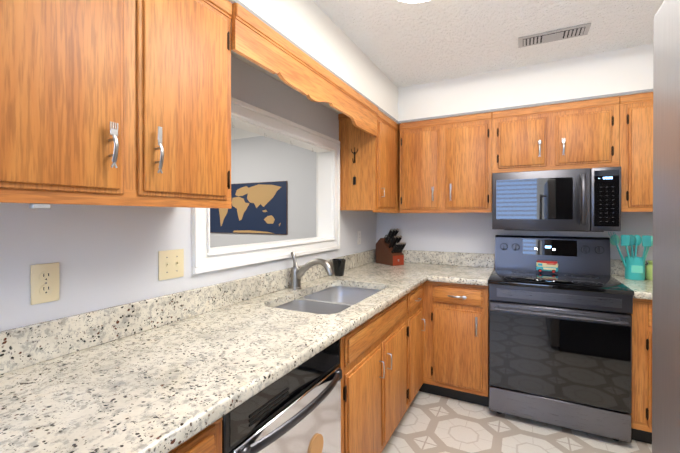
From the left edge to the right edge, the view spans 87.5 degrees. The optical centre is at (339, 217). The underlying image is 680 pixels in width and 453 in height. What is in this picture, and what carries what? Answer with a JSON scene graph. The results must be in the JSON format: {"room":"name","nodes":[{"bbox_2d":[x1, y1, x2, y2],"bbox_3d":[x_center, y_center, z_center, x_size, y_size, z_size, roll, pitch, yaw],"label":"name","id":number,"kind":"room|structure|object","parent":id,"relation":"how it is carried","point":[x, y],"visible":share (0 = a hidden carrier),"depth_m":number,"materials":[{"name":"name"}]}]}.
{"room":"kitchen","nodes":[
{"label":"kitchen","id":0,"kind":"room"},
{"bbox_2d":[0,55,376,330],"bbox_3d":[-0.962,0.121,1.056,0.120,2.440,5.500,0,0,27],"label":"wall","id":1,"kind":"structure","parent":0,"point":[105,256],"depth_m":1.26,"materials":[{"name":"white paint"}]},
{"bbox_2d":[31,262,58,304],"bbox_3d":[-0.884,0.196,1.066,0.008,0.117,0.072,0,0,27],"label":"electrical outlet plate","id":2,"kind":"object","parent":1,"relation":"attached to","point":[44,283],"visible":1,"depth_m":1.06,"materials":[{"name":"beige plastic"}]},
{"bbox_2d":[0,0,143,204],"bbox_3d":[-0.816,-0.425,0.849,0.322,0.748,0.458,0,0,27],"label":"upper cabinet","id":3,"kind":"object","parent":1,"relation":"attached to","point":[117,102],"depth_m":0.85,"materials":[{"name":"brown wood"}]},
{"bbox_2d":[92,0,231,207],"bbox_3d":[-0.622,-0.427,1.223,0.322,0.748,0.385,0,0,27],"label":"upper cabinet","id":4,"kind":"object","parent":1,"relation":"attached to","point":[187,43],"depth_m":1.14,"materials":[{"name":"brown wood"}]},
{"bbox_2d":[158,249,183,280],"bbox_3d":[-0.683,0.189,1.446,0.016,0.117,0.116,0,0,27],"label":"switch plate","id":5,"kind":"object","parent":1,"relation":"attached to","point":[170,264],"visible":1,"depth_m":1.44,"materials":[{"name":"beige plastic"}]},
{"bbox_2d":[191,97,339,273],"bbox_3d":[-0.384,-0.174,2.168,0.168,0.830,1.360,0,0,27],"label":"trim","id":6,"kind":"structure","parent":1,"relation":"attached to","point":[205,257],"depth_m":2.11,"materials":[{"name":"white"}]},
{"bbox_2d":[357,231,360,244],"bbox_3d":[0.171,0.171,3.093,0.016,0.117,0.072,0,0,27],"label":"light switch","id":7,"kind":"object","parent":1,"relation":"attached to","point":[358,237],"visible":1,"depth_m":3.08,"materials":[{"name":"white plastic"}]},
{"bbox_2d":[338,110,399,212],"bbox_3d":[0.320,-0.426,3.013,0.352,0.765,0.840,0,0,27],"label":"upper cabinet","id":8,"kind":"object","parent":1,"relation":"attached to","point":[369,172],"visible":0.94,"depth_m":2.71,"materials":[{"name":"brown wood"}]},
{"bbox_2d":[210,136,652,260],"bbox_3d":[-0.095,0.108,3.771,6.120,2.440,0.120,0,0,27],"label":"wall","id":9,"kind":"structure","parent":0,"point":[257,159],"depth_m":3.46,"materials":[{"name":"white paint"}]},
{"bbox_2d":[231,126,261,139],"bbox_3d":[-1.317,-1.034,4.276,3.480,0.160,0.100,0,0,27],"label":"ceiling","id":10,"kind":"structure","parent":9,"relation":"attached to","point":[237,133],"depth_m":4.22,"materials":[{"name":"white paint"}]},
{"bbox_2d":[210,181,287,234],"bbox_3d":[-1.182,-0.114,4.258,1.340,0.600,0.014,0,0,27],"label":"picture","id":11,"kind":"object","parent":9,"relation":"attached to","point":[259,208],"visible":0.71,"depth_m":4.15,"materials":[{"name":"blue paper"}]},
{"bbox_2d":[399,112,491,212],"bbox_3d":[0.892,-0.426,2.988,0.728,0.765,0.354,0,0,27],"label":"upper cabinet","id":12,"kind":"object","parent":9,"relation":"attached to","point":[445,165],"visible":1,"depth_m":2.85,"materials":[{"name":"brown wood"}]},
{"bbox_2d":[492,96,619,172],"bbox_3d":[1.562,-0.571,2.640,0.776,0.472,0.354,0,0,27],"label":"upper cabinet","id":13,"kind":"object","parent":9,"relation":"attached to","point":[576,135],"visible":1,"depth_m":2.50,"materials":[{"name":"brown wood"}]},
{"bbox_2d":[492,166,620,231],"bbox_3d":[1.537,-0.120,2.592,0.762,0.423,0.465,0,0,27],"label":"microwave","id":14,"kind":"object","parent":13,"relation":"attached to","point":[585,199],"visible":1,"depth_m":2.42,"materials":[{"name":"grey metal"}]},
{"bbox_2d":[619,92,652,211],"bbox_3d":[2.157,-0.423,2.332,0.560,0.765,0.354,0,0,27],"label":"upper cabinet","id":15,"kind":"object","parent":9,"relation":"attached to","point":[636,137],"visible":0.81,"depth_m":2.30,"materials":[{"name":"brown wood"}]},
{"bbox_2d":[228,0,653,124],"bbox_3d":[0.157,-0.947,0.471,2.400,0.300,5.500,0,0,27],"label":"soffit","id":16,"kind":"structure","parent":0,"point":[312,30],"depth_m":2.43,"materials":[{"name":"white paint"}]},
{"bbox_2d":[231,3,377,136],"bbox_3d":[-0.063,-0.698,1.962,0.029,0.212,1.440,0,0,27],"label":"valance board","id":17,"kind":"object","parent":16,"relation":"attached to","point":[257,41],"visible":1,"depth_m":1.66,"materials":[{"name":"brown wood"}]},
{"bbox_2d":[313,0,664,87],"bbox_3d":[-1.388,-1.130,1.271,6.120,0.060,5.740,0,0,27],"label":"ceiling","id":18,"kind":"structure","parent":0,"point":[399,44],"depth_m":2.09,"materials":[{"name":"white paint"}]},
{"bbox_2d":[398,0,428,2],"bbox_3d":[0.352,-1.059,1.580,0.400,0.085,0.400,0,0,27],"label":"ceiling light","id":19,"kind":"object","parent":18,"relation":"attached to","point":[412,1],"visible":1,"depth_m":1.70,"materials":[{"name":"white"}]},
{"bbox_2d":[518,23,590,47],"bbox_3d":[1.286,-1.098,2.149,0.370,0.012,0.140,0,0,27],"label":"ceiling vent","id":20,"kind":"object","parent":18,"relation":"in","point":[557,35],"visible":1,"depth_m":2.13,"materials":[{"name":"grey metal"}]},
{"bbox_2d":[381,391,651,452],"bbox_3d":[-1.388,1.370,1.282,6.120,0.060,5.740,0,0,27],"label":"floor","id":21,"kind":"structure","parent":0,"point":[430,423],"depth_m":2.18,"materials":[{"name":"tile"}]},
{"bbox_2d":[169,417,222,452],"bbox_3d":[-0.649,0.904,0.840,0.632,0.876,0.405,0,0,27],"label":"base cabinet","id":22,"kind":"object","parent":21,"relation":"on","point":[208,439],"visible":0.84,"depth_m":0.80,"materials":[{"name":"brown wood"}]},
{"bbox_2d":[0,249,427,452],"bbox_3d":[-0.252,0.386,1.578,0.657,0.155,3.918,0,0,27],"label":"countertop","id":23,"kind":"structure","parent":22,"relation":"on","point":[168,373],"depth_m":1.05,"materials":[{"name":"stone"}]},
{"bbox_2d":[290,251,333,289],"bbox_3d":[-0.167,0.310,2.064,0.295,0.220,0.068,0,0,27],"label":"faucet","id":24,"kind":"object","parent":23,"relation":"on","point":[297,272],"visible":1,"depth_m":2.08,"materials":[{"name":"silver metal"}]},
{"bbox_2d":[274,286,380,313],"bbox_3d":[-0.034,0.563,1.979,0.470,0.201,0.850,0,0,27],"label":"undermount sink","id":25,"kind":"object","parent":23,"relation":"in","point":[333,299],"visible":0.06,"depth_m":2.23,"materials":[{"name":"silver metal"}]},
{"bbox_2d":[332,259,345,275],"bbox_3d":[-0.007,0.359,2.578,0.100,0.118,0.100,0,0,27],"label":"cup","id":26,"kind":"object","parent":23,"relation":"on","point":[339,266],"visible":1,"depth_m":2.54,"materials":[{"name":"black plastic"}]},
{"bbox_2d":[222,339,341,452],"bbox_3d":[-0.383,0.906,1.290,0.655,0.868,0.633,0,0,27],"label":"dishwasher","id":27,"kind":"object","parent":21,"relation":"on","point":[297,409],"visible":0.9,"depth_m":1.15,"materials":[{"name":"silver"}]},
{"bbox_2d":[339,295,405,452],"bbox_3d":[-0.042,0.899,1.982,0.660,0.875,0.895,0,0,27],"label":"base cabinet","id":28,"kind":"object","parent":21,"relation":"on","point":[372,364],"visible":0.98,"depth_m":1.73,"materials":[{"name":"brown wood"}]},
{"bbox_2d":[406,284,424,410],"bbox_3d":[0.266,0.896,2.577,0.660,0.875,0.441,0,0,27],"label":"base cabinet","id":29,"kind":"object","parent":21,"relation":"on","point":[414,340],"visible":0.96,"depth_m":2.36,"materials":[{"name":"brown wood"}]},
{"bbox_2d":[419,281,488,406],"bbox_3d":[0.675,0.895,2.932,1.060,0.875,0.664,0,0,27],"label":"base cabinet","id":30,"kind":"object","parent":21,"relation":"on","point":[456,346],"visible":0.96,"depth_m":2.52,"materials":[{"name":"brown wood"}]},
{"bbox_2d":[350,250,494,285],"bbox_3d":[0.677,0.380,2.933,1.060,0.155,0.657,0,0,27],"label":"countertop","id":31,"kind":"structure","parent":30,"relation":"on","point":[462,268],"depth_m":2.99,"materials":[{"name":"stone"}]},
{"bbox_2d":[376,229,405,265],"bbox_3d":[0.461,0.254,3.196,0.126,0.323,0.296,0,0,-31],"label":"knife block","id":32,"kind":"object","parent":31,"relation":"on","point":[389,248],"visible":1,"depth_m":3.14,"materials":[{"name":"brown wood"}]},
{"bbox_2d":[488,235,633,442],"bbox_3d":[1.472,0.739,2.471,0.770,1.190,0.745,0,0,27],"label":"range","id":33,"kind":"object","parent":21,"relation":"on","point":[560,347],"visible":1,"depth_m":2.23,"materials":[{"name":"black metal"}]},
{"bbox_2d":[536,260,557,272],"bbox_3d":[1.565,0.369,2.684,0.143,0.085,0.074,0,0,33],"label":"truck","id":34,"kind":"object","parent":33,"relation":"on","point":[541,266],"visible":1,"depth_m":2.66,"materials":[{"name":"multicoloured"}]},
{"bbox_2d":[631,298,651,443],"bbox_3d":[2.084,0.898,2.201,0.557,0.875,0.664,0,0,27],"label":"base cabinet","id":35,"kind":"object","parent":21,"relation":"on","point":[641,417],"visible":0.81,"depth_m":2.06,"materials":[{"name":"brown wood"}]},
{"bbox_2d":[610,259,652,299],"bbox_3d":[2.086,0.383,2.202,0.558,0.155,0.657,0,0,27],"label":"countertop","id":36,"kind":"structure","parent":35,"relation":"on","point":[642,289],"depth_m":2.31,"materials":[{"name":"stone"}]},
{"bbox_2d":[608,232,652,279],"bbox_3d":[2.007,0.259,2.437,0.274,0.319,0.124,0,0,27],"label":"utensil crock","id":37,"kind":"object","parent":36,"relation":"on","point":[634,265],"visible":1,"depth_m":2.41,"materials":[{"name":"teal plastic"}]},
{"bbox_2d":[646,260,652,280],"bbox_3d":[2.136,0.355,2.394,0.112,0.128,0.127,0,0,27],"label":"jar","id":38,"kind":"object","parent":36,"relation":"on","point":[649,270],"visible":0.33,"depth_m":2.39,"materials":[{"name":"green"}]},
{"bbox_2d":[652,0,679,452],"bbox_3d":[0.813,0.444,0.181,0.932,1.802,0.898,0,0,27],"label":"fridge","id":39,"kind":"object","parent":21,"relation":"on","point":[666,278],"visible":1,"depth_m":0.68,"materials":[{"name":"grey metal"}]}
]}

